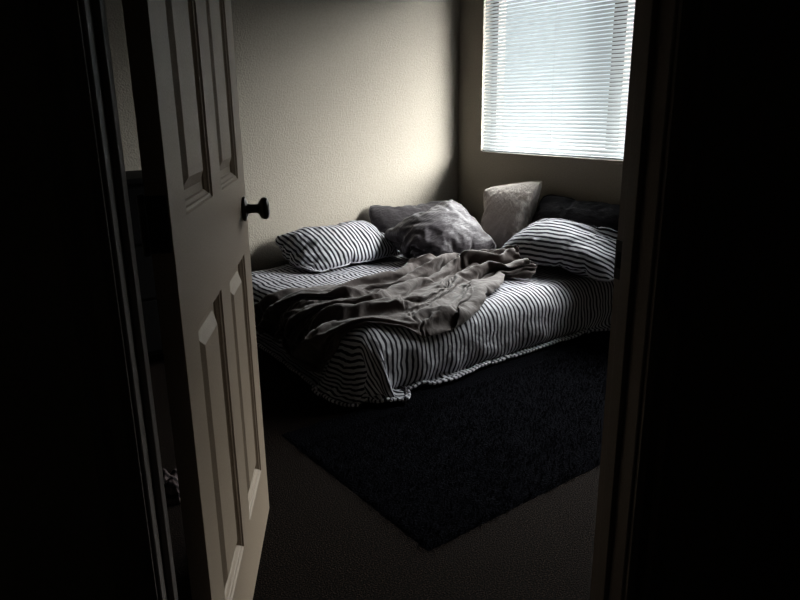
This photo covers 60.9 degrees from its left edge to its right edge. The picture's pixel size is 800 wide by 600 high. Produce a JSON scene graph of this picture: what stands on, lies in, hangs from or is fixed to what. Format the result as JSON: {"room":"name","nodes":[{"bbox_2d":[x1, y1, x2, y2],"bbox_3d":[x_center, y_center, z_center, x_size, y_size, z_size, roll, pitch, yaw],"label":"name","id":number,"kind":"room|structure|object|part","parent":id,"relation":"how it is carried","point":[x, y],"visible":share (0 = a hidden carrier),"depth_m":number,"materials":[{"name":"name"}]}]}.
{"room":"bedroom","nodes":[
{"label":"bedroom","id":0,"kind":"room"},
{"bbox_2d":[104,0,459,271],"bbox_3d":[-1.203,-1.029,3.554,3.928,2.440,0.120,-12,20,-35],"label":"wall","id":1,"kind":"structure","parent":0,"point":[347,107],"depth_m":4.09,"materials":[{"name":"beige paint"}]},
{"bbox_2d":[148,331,600,599],"bbox_3d":[0.415,0.983,1.117,6.800,0.120,7.200,-12,20,-35],"label":"floor","id":2,"kind":"structure","parent":0,"point":[322,540],"depth_m":1.94,"materials":[{"name":"brown carpet"}]},
{"bbox_2d":[125,170,162,356],"bbox_3d":[-1.347,-0.142,3.272,0.644,0.895,0.447,-12,20,-35],"label":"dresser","id":3,"kind":"object","parent":2,"relation":"on","point":[134,179],"visible":0.02,"depth_m":3.17,"materials":[{"name":"black wood"}]},
{"bbox_3d":[-1.239,-0.368,3.052,0.580,0.250,0.018,-12,20,-35],"label":"drawer","id":4,"kind":"part","parent":3,"relation":"part of","materials":[{"name":"black wood"}]},
{"bbox_3d":[-1.235,-0.116,3.124,0.580,0.250,0.018,-12,20,-35],"label":"drawer","id":5,"kind":"part","parent":3,"relation":"part of","materials":[{"name":"black wood"}]},
{"bbox_3d":[-1.232,0.136,3.197,0.580,0.250,0.018,-12,20,-35],"label":"drawer","id":6,"kind":"part","parent":3,"relation":"part of","materials":[{"name":"black wood"}]},
{"bbox_2d":[162,468,180,504],"bbox_3d":[-0.749,0.586,2.198,0.129,0.074,0.158,0,16,2],"label":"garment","id":7,"kind":"object","parent":2,"relation":"on","point":[171,485],"visible":0.38,"depth_m":2.15,"materials":[{"name":"black fabric"}]},
{"bbox_2d":[282,331,609,550],"bbox_3d":[0.642,0.415,2.819,2.097,0.020,0.903,-12,20,-35],"label":"rug","id":8,"kind":"object","parent":2,"relation":"on","point":[465,452],"visible":0.62,"depth_m":2.49,"materials":[{"name":"black carpet"}]},
{"bbox_3d":[0.132,-0.001,3.834,1.760,0.272,1.415,-12,20,-35],"label":"bed","id":9,"kind":"object","parent":2,"relation":"on","visible":0},
{"bbox_2d":[251,249,613,406],"bbox_3d":[0.123,-0.006,3.762,1.924,0.309,1.574,-12,20,-35],"label":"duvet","id":10,"kind":"object","parent":9,"relation":"on","point":[372,363],"visible":0.47,"depth_m":3.20,"materials":[{"name":"fabric"}]},
{"bbox_2d":[275,220,400,271],"bbox_3d":[-0.360,-0.336,4.032,0.695,0.226,0.439,-12,20,-35],"label":"pillow","id":11,"kind":"object","parent":10,"relation":"on","point":[318,248],"visible":0.99,"depth_m":3.88,"materials":[{"name":"fabric"}]},
{"bbox_2d":[254,245,537,373],"bbox_3d":[0.052,0.019,3.301,1.490,0.371,0.816,-8,17,-22],"label":"blanket","id":12,"kind":"object","parent":10,"relation":"on","point":[430,295],"visible":1,"depth_m":3.18,"materials":[{"name":"grey fabric"}]},
{"bbox_2d":[369,201,455,250],"bbox_3d":[0.153,-0.497,4.465,0.735,0.284,0.320,-12,20,-35],"label":"pillow","id":13,"kind":"object","parent":10,"relation":"on","point":[384,218],"visible":0.28,"depth_m":4.29,"materials":[{"name":"grey fabric"}]},
{"bbox_2d":[384,199,495,257],"bbox_3d":[0.244,-0.406,4.011,0.502,0.327,0.497,-12,20,-35],"label":"pillow","id":14,"kind":"object","parent":10,"relation":"on","point":[447,227],"visible":0.81,"depth_m":3.89,"materials":[{"name":"grey fabric"}]},
{"bbox_2d":[481,181,541,248],"bbox_3d":[0.660,-0.521,4.200,0.408,0.439,0.242,13,21,40],"label":"pillow","id":15,"kind":"object","parent":10,"relation":"on","point":[509,209],"visible":0.73,"depth_m":4.11,"materials":[{"name":"grey fabric"}]},
{"bbox_2d":[501,218,617,281],"bbox_3d":[0.933,-0.299,3.744,0.747,0.286,0.440,14,21,41],"label":"pillow","id":16,"kind":"object","parent":10,"relation":"on","point":[585,250],"visible":0.71,"depth_m":3.58,"materials":[{"name":"fabric"}]},
{"bbox_2d":[532,194,619,230],"bbox_3d":[1.026,-0.383,3.849,0.246,0.358,0.769,-12,20,-35],"label":"pillow","id":17,"kind":"object","parent":10,"relation":"on","point":[597,214],"visible":0.32,"depth_m":3.77,"materials":[{"name":"black fabric"}]},
{"bbox_2d":[0,0,799,599],"bbox_3d":[0.627,-0.355,1.127,4.500,2.440,0.115,-4,16,-11],"label":"wall door","id":18,"kind":"structure","parent":0,"point":[731,531],"depth_m":1.08,"materials":[{"name":"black paint"}]},
{"bbox_2d":[24,0,720,599],"bbox_3d":[-0.002,-0.157,1.044,0.936,2.123,0.147,-4,16,-11],"label":"door frame","id":19,"kind":"structure","parent":18,"relation":"attached to","point":[674,42],"depth_m":1.04,"materials":[{"name":"paint"}]},
{"bbox_3d":[-0.418,-0.109,0.897,0.057,2.123,0.016,-4,16,-11],"label":"casing","id":20,"kind":"part","parent":19,"relation":"part of","materials":[{"name":"paint"}]},
{"bbox_2d":[122,0,269,599],"bbox_3d":[-0.402,-0.222,1.433,0.171,2.030,0.823,-2,16,-4],"label":"door","id":21,"kind":"structure","parent":19,"relation":"attached to","point":[181,53],"depth_m":1.28,"materials":[{"name":"paint"}]},
{"bbox_3d":[-0.378,-0.240,1.785,0.069,0.065,0.065,-2,16,-4],"label":"knob","id":22,"kind":"part","parent":21,"relation":"part of","materials":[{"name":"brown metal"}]},
{"bbox_3d":[0.387,-0.070,1.199,0.003,0.070,0.028,-4,16,-11],"label":"strike plate","id":23,"kind":"part","parent":19,"relation":"part of","materials":[{"name":"metal"}]},
{"bbox_3d":[0.442,-0.170,1.069,0.057,2.123,0.016,-4,16,-11],"label":"casing","id":24,"kind":"part","parent":19,"relation":"part of","materials":[{"name":"paint"}]},
{"bbox_2d":[458,0,622,224],"bbox_3d":[2.300,-0.727,2.335,0.160,2.440,6.340,-12,20,-35],"label":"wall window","id":25,"kind":"structure","parent":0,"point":[579,179],"depth_m":4.42,"materials":[{"name":"beige paint"}]},
{"bbox_2d":[482,0,634,159],"bbox_3d":[1.127,-1.372,3.646,0.046,1.211,1.933,-12,20,-35],"label":"window blind","id":26,"kind":"object","parent":25,"relation":"attached to","point":[613,116],"visible":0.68,"depth_m":3.96,"materials":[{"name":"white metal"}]},
{"bbox_3d":[0.634,-1.544,4.287,0.026,1.186,0.001,-12,20,-35],"label":"ladder cord","id":27,"kind":"part","parent":26,"relation":"part of","materials":[{"name":"white fabric"}]},
{"bbox_3d":[1.139,-0.797,3.815,0.026,0.012,1.933,-12,20,-35],"label":"rail","id":28,"kind":"part","parent":26,"relation":"part of","materials":[{"name":"white plastic"}]},
{"bbox_3d":[0.904,-1.448,3.941,0.026,1.186,0.001,-12,20,-35],"label":"ladder cord","id":29,"kind":"part","parent":26,"relation":"part of","materials":[{"name":"white fabric"}]},
{"bbox_2d":[490,0,634,157],"bbox_3d":[1.208,-1.389,3.704,0.075,1.216,1.944,-12,20,-35],"label":"window","id":30,"kind":"structure","parent":25,"relation":"in","point":[633,0],"depth_m":3.84,"materials":[{"name":"glass"}]}
]}

